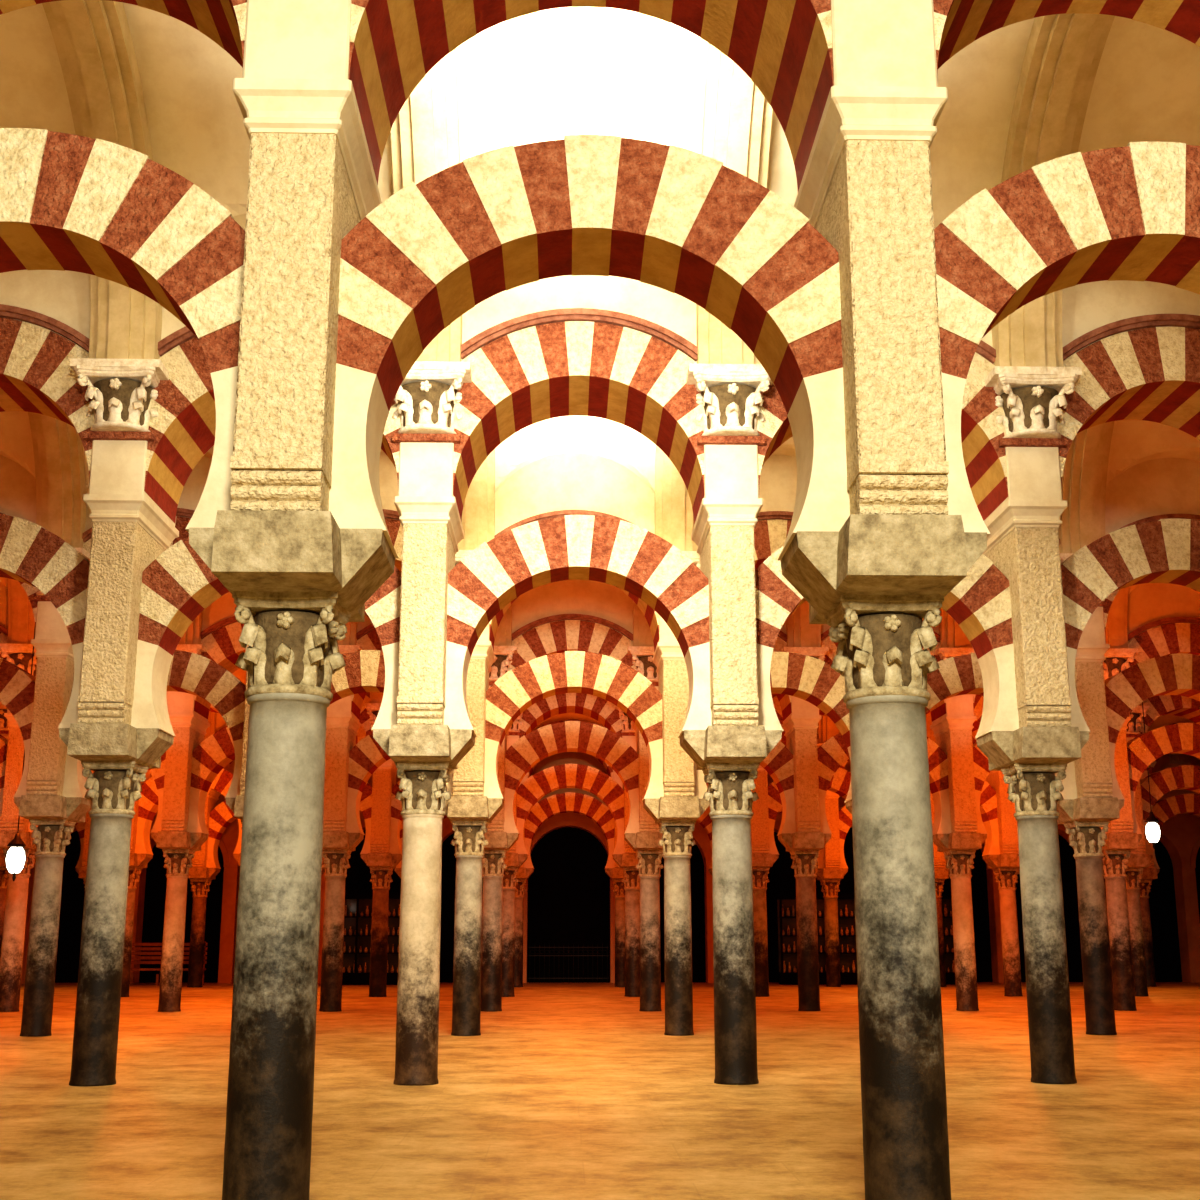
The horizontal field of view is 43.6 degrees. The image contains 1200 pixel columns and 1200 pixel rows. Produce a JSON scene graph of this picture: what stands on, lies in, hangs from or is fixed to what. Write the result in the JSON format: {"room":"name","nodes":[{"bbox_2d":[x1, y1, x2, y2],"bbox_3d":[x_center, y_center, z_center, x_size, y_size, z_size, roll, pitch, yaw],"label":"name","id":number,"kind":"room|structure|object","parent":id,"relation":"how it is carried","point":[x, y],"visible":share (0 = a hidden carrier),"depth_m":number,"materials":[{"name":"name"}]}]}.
{"room":"mosque","nodes":[
{"label":"mosque","id":0,"kind":"room"},
{"bbox_2d":[0,982,1199,1199],"bbox_3d":[-0.380,6.177,20.899,48.000,0.200,55.500,0,-13,-1],"label":"floor","id":1,"kind":"structure","parent":0,"point":[566,1091],"depth_m":11.95,"materials":[{"name":"stone"}]},
{"bbox_2d":[0,867,7,956],"bbox_3d":[-14.210,7.799,35.285,0.554,2.980,0.554,1,-13,-6],"label":"marble column","id":2,"kind":"structure","parent":1,"relation":"on","point":[3,871],"depth_m":35.34,"materials":[{"name":"stone"}]},
{"bbox_2d":[0,849,35,1011],"bbox_3d":[-11.046,6.216,28.282,0.554,2.980,0.554,1,-13,-6],"label":"marble column","id":3,"kind":"structure","parent":1,"relation":"on","point":[12,948],"depth_m":28.11,"materials":[{"name":"stone"}]},
{"bbox_2d":[20,819,75,1036],"bbox_3d":[-7.882,4.633,21.279,0.554,2.980,0.554,-1,-13,3],"label":"marble column","id":4,"kind":"structure","parent":1,"relation":"on","point":[53,835],"depth_m":21.14,"materials":[{"name":"stone"}]},
{"bbox_2d":[69,761,147,1085],"bbox_3d":[-4.718,3.049,14.275,0.554,2.980,0.554,1,-13,-6],"label":"marble column","id":5,"kind":"structure","parent":1,"relation":"on","point":[112,786],"depth_m":14.13,"materials":[{"name":"stone"}]},
{"bbox_2d":[121,867,141,996],"bbox_3d":[-11.211,7.814,35.352,0.554,2.980,0.554,1,-13,-6],"label":"marble column","id":6,"kind":"structure","parent":1,"relation":"on","point":[134,872],"depth_m":35.26,"materials":[{"name":"stone"}]},
{"bbox_2d":[131,941,207,984],"bbox_3d":[-12.919,10.669,44.055,2.600,1.250,0.510,0,-13,-1],"label":"wooden bench","id":7,"kind":"object","parent":1,"relation":"on","point":[158,970],"visible":0.34,"depth_m":44.28,"materials":[{"name":"brown wood"}]},
{"bbox_2d":[158,849,195,1011],"bbox_3d":[-8.047,6.231,28.348,0.554,2.980,0.554,-1,-13,3],"label":"marble column","id":8,"kind":"structure","parent":1,"relation":"on","point":[178,862],"depth_m":28.21,"materials":[{"name":"stone"}]},
{"bbox_2d":[187,879,211,986],"bbox_3d":[-11.376,9.413,42.421,0.554,2.980,0.554,1,-13,-6],"label":"marble column","id":9,"kind":"structure","parent":1,"relation":"on","point":[200,887],"depth_m":42.29,"materials":[{"name":"stone"}]},
{"bbox_2d":[222,591,350,1199],"bbox_3d":[-1.554,1.466,7.272,0.554,2.980,0.554,1,-13,-6],"label":"marble column","id":10,"kind":"structure","parent":1,"relation":"on","point":[291,658],"depth_m":7.13,"materials":[{"name":"stone"}]},
{"bbox_2d":[319,849,351,1011],"bbox_3d":[-5.048,6.246,28.415,0.554,2.980,0.554,-1,-13,3],"label":"marble column","id":11,"kind":"structure","parent":1,"relation":"on","point":[336,864],"depth_m":28.27,"materials":[{"name":"stone"}]},
{"bbox_2d":[342,893,400,984],"bbox_3d":[-6.827,10.082,44.632,2.400,2.650,0.600,0,-13,-1],"label":"display cabinet","id":12,"kind":"object","parent":1,"relation":"on","point":[358,906],"visible":0.51,"depth_m":44.74,"materials":[{"name":"brown wood"}]},
{"bbox_2d":[369,867,393,996],"bbox_3d":[-5.213,7.844,35.485,0.554,2.980,0.554,-1,-13,3],"label":"marble column","id":13,"kind":"structure","parent":1,"relation":"on","point":[381,876],"depth_m":35.34,"materials":[{"name":"stone"}]},
{"bbox_2d":[393,762,451,1085],"bbox_3d":[-1.719,3.064,14.342,0.554,2.980,0.554,-1,-13,3],"label":"marble column","id":14,"kind":"structure","parent":1,"relation":"on","point":[423,797],"depth_m":14.19,"materials":[{"name":"stone"}]},
{"bbox_2d":[450,820,488,1035],"bbox_3d":[-1.884,4.663,21.412,0.554,2.980,0.554,-1,-13,3],"label":"marble column","id":15,"kind":"structure","parent":1,"relation":"on","point":[469,835],"depth_m":21.26,"materials":[{"name":"stone"}]},
{"bbox_2d":[481,850,506,1011],"bbox_3d":[-2.049,6.261,28.481,0.554,2.980,0.554,1,-13,-6],"label":"marble column","id":16,"kind":"structure","parent":1,"relation":"on","point":[493,868],"depth_m":28.33,"materials":[{"name":"stone"}]},
{"bbox_2d":[502,867,518,996],"bbox_3d":[-2.213,7.859,35.551,0.554,2.980,0.554,-1,-13,3],"label":"marble column","id":17,"kind":"structure","parent":1,"relation":"on","point":[510,879],"depth_m":35.40,"materials":[{"name":"stone"}]},
{"bbox_2d":[514,879,525,986],"bbox_3d":[-2.378,9.458,42.621,0.554,2.980,0.554,1,-13,-6],"label":"marble column","id":18,"kind":"structure","parent":1,"relation":"on","point":[519,892],"depth_m":42.47,"materials":[{"name":"stone"}]},
{"bbox_2d":[612,879,624,986],"bbox_3d":[0.621,9.473,42.687,0.554,2.980,0.554,1,-13,-6],"label":"marble column","id":19,"kind":"structure","parent":1,"relation":"on","point":[619,892],"depth_m":42.53,"materials":[{"name":"stone"}]},
{"bbox_2d":[621,867,639,996],"bbox_3d":[0.786,7.875,35.618,0.554,2.980,0.554,1,-13,-6],"label":"marble column","id":20,"kind":"structure","parent":1,"relation":"on","point":[631,881],"depth_m":35.46,"materials":[{"name":"stone"}]},
{"bbox_2d":[635,850,663,1010],"bbox_3d":[0.951,6.276,28.548,0.554,2.980,0.554,1,-13,-6],"label":"marble column","id":21,"kind":"structure","parent":1,"relation":"on","point":[649,861],"depth_m":28.40,"materials":[{"name":"stone"}]},
{"bbox_2d":[658,820,695,1035],"bbox_3d":[1.115,4.678,21.478,0.554,2.980,0.554,1,-13,-6],"label":"marble column","id":22,"kind":"structure","parent":1,"relation":"on","point":[676,841],"depth_m":21.33,"materials":[{"name":"stone"}]},
{"bbox_2d":[702,762,759,1084],"bbox_3d":[1.280,3.079,14.409,0.554,2.980,0.554,-1,-13,3],"label":"marble column","id":23,"kind":"structure","parent":1,"relation":"on","point":[729,794],"depth_m":14.26,"materials":[{"name":"stone"}]},
{"bbox_2d":[752,868,769,996],"bbox_3d":[3.785,7.890,35.684,0.554,2.980,0.554,-1,-13,3],"label":"marble column","id":24,"kind":"structure","parent":1,"relation":"on","point":[760,878],"depth_m":35.53,"materials":[{"name":"stone"}]},
{"bbox_2d":[790,850,820,1010],"bbox_3d":[3.950,6.291,28.614,0.554,2.980,0.554,1,-13,-6],"label":"marble column","id":25,"kind":"structure","parent":1,"relation":"on","point":[804,862],"depth_m":28.47,"materials":[{"name":"stone"}]},
{"bbox_2d":[777,893,856,984],"bbox_3d":[6.569,10.149,44.929,2.400,2.650,0.600,0,-13,-1],"label":"display cabinet","id":26,"kind":"object","parent":1,"relation":"on","point":[786,902],"visible":0.57,"depth_m":45.05,"materials":[{"name":"brown wood"}]},
{"bbox_2d":[820,879,840,986],"bbox_3d":[6.619,9.503,42.820,0.554,2.980,0.554,1,-13,-6],"label":"marble column","id":27,"kind":"structure","parent":1,"relation":"on","point":[830,888],"depth_m":42.67,"materials":[{"name":"stone"}]},
{"bbox_2d":[825,594,950,1199],"bbox_3d":[1.445,1.481,7.339,0.554,2.980,0.554,1,-13,-6],"label":"marble column","id":28,"kind":"structure","parent":1,"relation":"on","point":[881,659],"depth_m":7.20,"materials":[{"name":"stone"}]},
{"bbox_2d":[935,880,946,986],"bbox_3d":[9.618,9.518,42.887,0.554,2.980,0.554,1,-13,-6],"label":"marble column","id":29,"kind":"structure","parent":1,"relation":"on","point":[938,885],"depth_m":42.74,"materials":[{"name":"stone"}]},
{"bbox_2d":[942,894,955,984],"bbox_3d":[9.569,10.164,44.996,2.400,2.650,0.600,0,-13,-1],"label":"display cabinet","id":30,"kind":"object","parent":1,"relation":"on","point":[946,898],"visible":0.11,"depth_m":45.14,"materials":[{"name":"brown wood"}]},
{"bbox_2d":[943,850,978,1010],"bbox_3d":[6.949,6.306,28.681,0.554,2.980,0.554,1,-13,-6],"label":"marble column","id":31,"kind":"structure","parent":1,"relation":"on","point":[959,863],"depth_m":28.54,"materials":[{"name":"stone"}]},
{"bbox_2d":[993,868,1022,995],"bbox_3d":[9.783,7.920,35.817,0.554,2.980,0.554,1,-13,-6],"label":"marble column","id":32,"kind":"structure","parent":1,"relation":"on","point":[1006,878],"depth_m":35.68,"materials":[{"name":"stone"}]},
{"bbox_2d":[1001,763,1076,1083],"bbox_3d":[4.279,3.094,14.475,0.554,2.980,0.554,-1,-13,3],"label":"marble column","id":33,"kind":"structure","parent":1,"relation":"on","point":[1032,788],"depth_m":14.33,"materials":[{"name":"stone"}]},
{"bbox_2d":[1064,821,1116,1034],"bbox_3d":[7.114,4.708,21.611,0.554,2.980,0.554,1,-13,-6],"label":"marble column","id":34,"kind":"structure","parent":1,"relation":"on","point":[1086,837],"depth_m":21.47,"materials":[{"name":"stone"}]},
{"bbox_2d":[1103,850,1136,1010],"bbox_3d":[9.948,6.321,28.748,0.554,2.980,0.554,1,-13,-6],"label":"marble column","id":35,"kind":"structure","parent":1,"relation":"on","point":[1115,863],"depth_m":28.61,"materials":[{"name":"stone"}]},
{"bbox_2d":[1125,868,1148,995],"bbox_3d":[12.783,7.935,35.884,0.554,2.980,0.554,1,-13,-6],"label":"marble column","id":36,"kind":"structure","parent":1,"relation":"on","point":[1133,878],"depth_m":35.73,"materials":[{"name":"stone"}]},
{"bbox_2d":[1139,880,1156,986],"bbox_3d":[15.617,9.548,43.020,0.554,2.980,0.554,1,-13,-6],"label":"marble column","id":37,"kind":"structure","parent":1,"relation":"on","point":[1145,887],"depth_m":42.85,"materials":[{"name":"stone"}]},
{"bbox_3d":[-19.549,1.376,6.873,0.556,2.980,0.556,0,-13,-1],"label":"marble column","id":38,"kind":"structure","parent":1,"relation":"on","visible":0},
{"bbox_2d":[0,0,1199,623],"bbox_3d":[-0.054,-2.721,8.254,45.950,5.620,1.940,0,-13,-1],"label":"arcade","id":39,"kind":"object","parent":38,"relation":"on","point":[868,320],"visible":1,"depth_m":7.73,"materials":[{"name":"stone"}]},
{"bbox_2d":[0,3,75,134],"bbox_3d":[-6.135,-4.418,12.213,3.000,3.038,6.200,0,-13,-1],"label":"vault","id":40,"kind":"object","parent":39,"relation":"on","point":[33,91],"visible":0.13,"depth_m":14.20,"materials":[{"name":"white paint"}]},
{"bbox_2d":[42,0,161,358],"bbox_3d":[-4.636,-4.401,12.244,0.640,3.058,6.240,0,-13,-1],"label":"rib","id":41,"kind":"object","parent":39,"relation":"attached to","point":[93,41],"visible":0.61,"depth_m":14.08,"materials":[{"name":"white paint"}]},
{"bbox_2d":[123,3,393,229],"bbox_3d":[-3.136,-4.403,12.280,3.000,3.038,6.200,0,-13,-1],"label":"vault","id":42,"kind":"object","parent":39,"relation":"on","point":[197,131],"visible":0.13,"depth_m":14.42,"materials":[{"name":"white paint"}]},
{"bbox_2d":[391,48,461,361],"bbox_3d":[-1.637,-4.386,12.311,0.640,3.058,6.240,0,-13,-1],"label":"rib","id":43,"kind":"object","parent":39,"relation":"attached to","point":[425,135],"visible":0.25,"depth_m":14.31,"materials":[{"name":"white paint"}]},
{"bbox_2d":[456,7,707,162],"bbox_3d":[-0.137,-4.388,12.347,3.000,3.038,6.200,0,-13,-1],"label":"vault","id":44,"kind":"object","parent":39,"relation":"on","point":[549,74],"visible":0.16,"depth_m":14.29,"materials":[{"name":"white paint"}]},
{"bbox_2d":[696,43,772,363],"bbox_3d":[1.363,-4.371,12.377,0.640,3.058,6.240,0,-13,-1],"label":"rib","id":45,"kind":"object","parent":39,"relation":"attached to","point":[737,117],"visible":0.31,"depth_m":14.35,"materials":[{"name":"white paint"}]},
{"bbox_2d":[767,18,1034,228],"bbox_3d":[2.862,-4.373,12.413,3.000,3.038,6.200,0,-13,-1],"label":"vault","id":46,"kind":"object","parent":39,"relation":"on","point":[968,147],"visible":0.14,"depth_m":14.63,"materials":[{"name":"white paint"}]},
{"bbox_2d":[992,13,1114,366],"bbox_3d":[4.362,-4.356,12.444,0.640,3.058,6.240,0,-13,-1],"label":"rib","id":47,"kind":"object","parent":39,"relation":"on","point":[1063,54],"visible":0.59,"depth_m":14.28,"materials":[{"name":"white paint"}]},
{"bbox_2d":[1078,16,1199,152],"bbox_3d":[5.862,-4.358,12.479,3.000,3.038,6.200,0,-13,-1],"label":"vault","id":48,"kind":"object","parent":39,"relation":"on","point":[1146,87],"visible":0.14,"depth_m":14.43,"materials":[{"name":"white paint"}]},
{"bbox_2d":[21,752,1199,982],"bbox_3d":[-0.973,6.853,47.468,48.000,10.200,0.760,0,-13,-1],"label":"wall","id":49,"kind":"structure","parent":0,"point":[1180,834],"depth_m":46.93,"materials":[{"name":"paint"}]},
{"bbox_2d":[55,831,84,982],"bbox_3d":[-15.979,9.440,47.010,2.840,4.950,0.110,0,-13,-1],"label":"door","id":50,"kind":"structure","parent":49,"relation":"in","point":[72,893],"depth_m":46.85,"materials":[{"name":"brown wood"}]},
{"bbox_2d":[139,844,223,982],"bbox_3d":[-12.980,9.455,47.076,2.840,4.950,0.110,0,-13,-1],"label":"door","id":51,"kind":"structure","parent":49,"relation":"in","point":[156,879],"depth_m":46.93,"materials":[{"name":"brown wood"}]},
{"bbox_2d":[345,830,400,892],"bbox_3d":[-6.981,9.485,47.209,2.840,4.950,0.110,0,-13,-1],"label":"door","id":52,"kind":"structure","parent":49,"relation":"in","point":[357,880],"depth_m":47.34,"materials":[{"name":"brown wood"}]},
{"bbox_2d":[440,833,482,981],"bbox_3d":[-3.982,9.501,47.276,2.840,4.950,0.110,0,-13,-1],"label":"door","id":53,"kind":"structure","parent":49,"relation":"in","point":[448,878],"depth_m":47.17,"materials":[{"name":"brown wood"}]},
{"bbox_2d":[527,827,609,981],"bbox_3d":[-0.983,9.515,47.342,2.840,4.950,0.110,0,-13,-1],"label":"door","id":54,"kind":"structure","parent":49,"relation":"in","point":[569,884],"depth_m":47.27,"materials":[{"name":"brown wood"}]},
{"bbox_2d":[528,943,608,982],"bbox_3d":[-0.973,11.248,46.505,2.500,1.200,0.024,0,-13,-1],"label":"iron gate","id":55,"kind":"object","parent":49,"relation":"attached to","point":[539,947],"visible":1,"depth_m":46.52,"materials":[{"name":"black metal"}]},
{"bbox_2d":[659,845,705,981],"bbox_3d":[2.016,9.530,47.409,2.840,4.950,0.110,0,-13,-1],"label":"door","id":56,"kind":"structure","parent":49,"relation":"in","point":[696,860],"depth_m":47.30,"materials":[{"name":"brown wood"}]},
{"bbox_2d":[766,832,795,981],"bbox_3d":[5.015,9.546,47.475,2.840,4.950,0.110,0,-13,-1],"label":"door","id":57,"kind":"structure","parent":49,"relation":"in","point":[781,877],"depth_m":47.52,"materials":[{"name":"brown wood"}]},
{"bbox_2d":[816,828,854,893],"bbox_3d":[8.015,9.561,47.542,2.840,4.950,0.110,0,-13,-1],"label":"door","id":58,"kind":"structure","parent":49,"relation":"in","point":[846,885],"depth_m":47.71,"materials":[{"name":"brown wood"}]},
{"bbox_2d":[941,849,992,981],"bbox_3d":[11.014,9.576,47.608,2.840,4.950,0.110,0,-13,-1],"label":"door","id":59,"kind":"structure","parent":49,"relation":"in","point":[979,874],"depth_m":47.50,"materials":[{"name":"brown wood"}]},
{"bbox_2d":[1014,834,1082,981],"bbox_3d":[14.013,9.591,47.675,2.840,4.950,0.110,0,-13,-1],"label":"door","id":60,"kind":"structure","parent":49,"relation":"in","point":[1067,861],"depth_m":47.55,"materials":[{"name":"brown wood"}]},
{"bbox_2d":[1103,840,1181,981],"bbox_3d":[17.012,9.606,47.742,2.840,4.950,0.110,0,-13,-1],"label":"door","id":61,"kind":"structure","parent":49,"relation":"in","point":[1162,901],"depth_m":47.59,"materials":[{"name":"brown wood"}]},
{"bbox_2d":[1195,847,1199,919],"bbox_3d":[20.012,9.621,47.808,2.840,4.950,0.110,0,-13,-1],"label":"door","id":62,"kind":"structure","parent":49,"relation":"in","point":[1197,869],"depth_m":47.95,"materials":[{"name":"brown wood"}]},
{"bbox_3d":[-19.714,2.974,13.943,0.556,2.980,0.556,0,-13,-1],"label":"marble column","id":63,"kind":"structure","parent":0,"visible":0},
{"bbox_2d":[0,270,1199,770],"bbox_3d":[-0.219,-1.122,15.324,45.950,5.620,1.940,0,-13,-1],"label":"arcade","id":64,"kind":"object","parent":63,"relation":"on","point":[622,350],"visible":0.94,"depth_m":14.82,"materials":[{"name":"stone"}]},
{"bbox_2d":[0,411,35,478],"bbox_3d":[-9.299,-2.835,19.216,3.000,3.038,6.200,0,-13,-1],"label":"vault","id":65,"kind":"object","parent":64,"relation":"on","point":[16,444],"visible":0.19,"depth_m":21.82,"materials":[{"name":"white paint"}]},
{"bbox_2d":[83,446,213,491],"bbox_3d":[-6.300,-2.820,19.283,3.000,3.038,6.200,0,-13,-1],"label":"vault","id":66,"kind":"object","parent":64,"relation":"on","point":[209,453],"visible":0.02,"depth_m":21.96,"materials":[{"name":"white paint"}]},
{"bbox_2d":[495,416,655,492],"bbox_3d":[-0.302,-2.790,19.416,3.000,3.038,6.200,0,-13,-1],"label":"vault","id":67,"kind":"object","parent":64,"relation":"on","point":[621,444],"visible":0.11,"depth_m":22.02,"materials":[{"name":"white paint"}]},
{"bbox_2d":[772,436,795,456],"bbox_3d":[2.697,-2.775,19.483,3.000,3.038,6.200,0,-13,-1],"label":"vault","id":68,"kind":"object","parent":64,"relation":"on","point":[787,448],"visible":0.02,"depth_m":22.23,"materials":[{"name":"white paint"}]},
{"bbox_2d":[1106,420,1199,485],"bbox_3d":[8.696,-2.745,19.616,3.000,3.038,6.200,0,-13,-1],"label":"vault","id":69,"kind":"object","parent":64,"relation":"on","point":[1133,442],"visible":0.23,"depth_m":22.18,"materials":[{"name":"white paint"}]},
{"bbox_3d":[-19.879,4.572,21.012,0.556,2.980,0.556,0,-13,-1],"label":"marble column","id":70,"kind":"structure","parent":0,"visible":0},
{"bbox_2d":[0,452,1199,824],"bbox_3d":[-0.384,0.476,22.393,45.950,5.620,1.940,0,-13,-1],"label":"arcade","id":71,"kind":"object","parent":70,"relation":"on","point":[51,786],"visible":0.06,"depth_m":21.93,"materials":[{"name":"stone"}]},
{"bbox_2d":[0,577,7,588],"bbox_3d":[-12.463,-1.252,26.220,3.000,3.038,6.200,0,-13,-1],"label":"vault","id":72,"kind":"object","parent":71,"relation":"on","point":[3,580],"visible":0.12,"depth_m":28.94,"materials":[{"name":"white paint"}]},
{"bbox_2d":[7,578,34,643],"bbox_3d":[-10.964,-1.234,26.251,0.640,3.058,6.240,0,-13,-1],"label":"rib","id":73,"kind":"object","parent":71,"relation":"attached to","point":[21,623],"visible":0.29,"depth_m":28.66,"materials":[{"name":"white paint"}]},
{"bbox_2d":[28,412,85,547],"bbox_3d":[-7.800,-2.818,19.247,0.640,3.058,6.240,0,-13,-1],"label":"rib","id":74,"kind":"object","parent":71,"relation":"attached to","point":[57,445],"visible":0.37,"depth_m":21.65,"materials":[{"name":"white paint"}]},
{"bbox_2d":[178,612,201,643],"bbox_3d":[-7.965,-1.219,26.317,0.640,3.058,6.240,0,-13,-1],"label":"rib","id":75,"kind":"object","parent":71,"relation":"attached to","point":[192,634],"visible":0.02,"depth_m":28.82,"materials":[{"name":"white paint"}]},
{"bbox_2d":[337,622,356,644],"bbox_3d":[-4.965,-1.204,26.384,0.640,3.058,6.240,0,-13,-1],"label":"rib","id":76,"kind":"object","parent":71,"relation":"attached to","point":[350,639],"visible":0.02,"depth_m":28.88,"materials":[{"name":"white paint"}]},
{"bbox_2d":[458,449,494,549],"bbox_3d":[-1.801,-2.788,19.381,0.640,3.058,6.240,0,-13,-1],"label":"rib","id":77,"kind":"object","parent":71,"relation":"attached to","point":[478,513],"visible":0.09,"depth_m":21.81,"materials":[{"name":"white paint"}]},
{"bbox_2d":[494,604,511,645],"bbox_3d":[-1.966,-1.189,26.450,0.640,3.058,6.240,0,-13,-1],"label":"rib","id":78,"kind":"object","parent":71,"relation":"attached to","point":[503,637],"visible":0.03,"depth_m":28.91,"materials":[{"name":"white paint"}]},
{"bbox_2d":[633,601,653,645],"bbox_3d":[1.033,-1.174,26.517,0.640,3.058,6.240,0,-13,-1],"label":"rib","id":79,"kind":"object","parent":71,"relation":"attached to","point":[642,635],"visible":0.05,"depth_m":28.97,"materials":[{"name":"white paint"}]},
{"bbox_2d":[655,445,697,550],"bbox_3d":[1.198,-2.772,19.447,0.640,3.058,6.240,0,-13,-1],"label":"rib","id":80,"kind":"object","parent":71,"relation":"attached to","point":[674,518],"visible":0.13,"depth_m":21.87,"materials":[{"name":"white paint"}]},
{"bbox_2d":[786,601,820,646],"bbox_3d":[4.032,-1.159,26.583,0.640,3.058,6.240,0,-13,-1],"label":"rib","id":81,"kind":"object","parent":71,"relation":"attached to","point":[799,632],"visible":0.06,"depth_m":29.02,"materials":[{"name":"white paint"}]},
{"bbox_2d":[939,608,972,647],"bbox_3d":[7.032,-1.144,26.650,0.640,3.058,6.240,0,-13,-1],"label":"rib","id":82,"kind":"object","parent":71,"relation":"attached to","point":[952,635],"visible":0.11,"depth_m":29.09,"materials":[{"name":"white paint"}]},
{"bbox_2d":[1058,421,1114,552],"bbox_3d":[7.196,-2.742,19.580,0.640,3.058,6.240,0,-13,-1],"label":"rib","id":83,"kind":"object","parent":71,"relation":"attached to","point":[1084,479],"visible":0.27,"depth_m":21.98,"materials":[{"name":"white paint"}]},
{"bbox_2d":[1105,587,1128,647],"bbox_3d":[10.031,-1.129,26.716,0.640,3.058,6.240,0,-13,-1],"label":"rib","id":84,"kind":"object","parent":71,"relation":"attached to","point":[1116,635],"visible":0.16,"depth_m":29.13,"materials":[{"name":"white paint"}]},
{"bbox_2d":[1128,584,1139,594],"bbox_3d":[11.530,-1.131,26.752,3.000,3.038,6.200,0,-13,-1],"label":"vault","id":85,"kind":"object","parent":71,"relation":"on","point":[1131,588],"visible":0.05,"depth_m":29.45,"materials":[{"name":"white paint"}]},
{"bbox_3d":[-9.464,-1.237,26.286,3.000,3.038,6.200,0,-13,-1],"label":"vault","id":86,"kind":"object","parent":71,"relation":"on","visible":0},
{"bbox_2d":[4,629,34,880],"bbox_3d":[-9.606,1.508,25.278,0.296,6.360,0.296,-6,-14,25],"label":"hanging lantern","id":87,"kind":"object","parent":86,"relation":"hanging from","point":[15,861],"visible":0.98,"depth_m":24.58,"materials":[{"name":"glass"}]},
{"bbox_3d":[-20.044,6.171,28.082,0.556,2.980,0.556,0,-13,-1],"label":"marble column","id":88,"kind":"structure","parent":0,"visible":0},
{"bbox_2d":[0,580,1199,851],"bbox_3d":[-0.549,2.074,29.463,45.950,5.620,1.940,0,-13,-1],"label":"arcade","id":89,"kind":"object","parent":88,"relation":"on","point":[1163,619],"visible":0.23,"depth_m":28.93,"materials":[{"name":"stone"}]},
{"bbox_3d":[11.365,0.467,33.822,3.000,3.038,6.200,0,-13,-1],"label":"vault","id":90,"kind":"object","parent":89,"relation":"on","visible":0},
{"bbox_2d":[1142,702,1159,848],"bbox_3d":[11.784,2.188,32.596,0.296,6.360,0.296,-6,-14,25],"label":"hanging lantern","id":91,"kind":"object","parent":90,"relation":"hanging from","point":[1152,830],"visible":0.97,"depth_m":31.90,"materials":[{"name":"glass"}]},
{"bbox_3d":[-20.209,7.769,35.152,0.556,2.980,0.556,0,-13,-1],"label":"marble column","id":92,"kind":"structure","parent":0,"visible":0},
{"bbox_2d":[0,668,1199,868],"bbox_3d":[-0.714,3.673,36.533,45.950,5.620,1.940,0,-13,-1],"label":"arcade","id":93,"kind":"object","parent":92,"relation":"on","point":[381,811],"visible":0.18,"depth_m":35.97,"materials":[{"name":"stone"}]},
{"bbox_2d":[204,712,215,739],"bbox_3d":[-11.294,1.963,40.390,0.640,3.058,6.240,0,-13,-1],"label":"rib","id":94,"kind":"object","parent":93,"relation":"attached to","point":[210,730],"visible":0.03,"depth_m":42.93,"materials":[{"name":"white paint"}]},
{"bbox_2d":[370,692,383,702],"bbox_3d":[-5.130,0.394,33.453,0.640,3.058,6.240,0,-13,-1],"label":"rib","id":95,"kind":"object","parent":93,"relation":"attached to","point":[375,697],"visible":0.02,"depth_m":35.87,"materials":[{"name":"white paint"}]},
{"bbox_2d":[817,715,839,742],"bbox_3d":[6.702,2.053,40.789,0.640,3.058,6.240,0,-13,-1],"label":"rib","id":96,"kind":"object","parent":93,"relation":"attached to","point":[826,729],"visible":0.05,"depth_m":43.24,"materials":[{"name":"white paint"}]},
{"bbox_2d":[926,714,935,742],"bbox_3d":[9.701,2.068,40.856,0.640,3.058,6.240,0,-13,-1],"label":"rib","id":97,"kind":"object","parent":93,"relation":"attached to","point":[930,732],"visible":0.02,"depth_m":43.30,"materials":[{"name":"white paint"}]},
{"bbox_3d":[-20.374,9.368,42.222,0.556,2.980,0.556,0,-13,-1],"label":"marble column","id":98,"kind":"structure","parent":0,"visible":0},
{"bbox_2d":[75,713,1199,879],"bbox_3d":[-0.879,5.271,43.602,45.950,5.620,1.940,0,-13,-1],"label":"arcade","id":99,"kind":"object","parent":98,"relation":"on","point":[832,864],"visible":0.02,"depth_m":43.04,"materials":[{"name":"stone"}]},
{"bbox_2d":[1169,753,1190,763],"bbox_3d":[18.567,3.393,46.716,0.640,3.058,3.261,0,-13,-1],"label":"arch","id":100,"kind":"object","parent":99,"relation":"on","point":[1174,758],"visible":0.05,"depth_m":47.84,"materials":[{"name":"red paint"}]}
]}

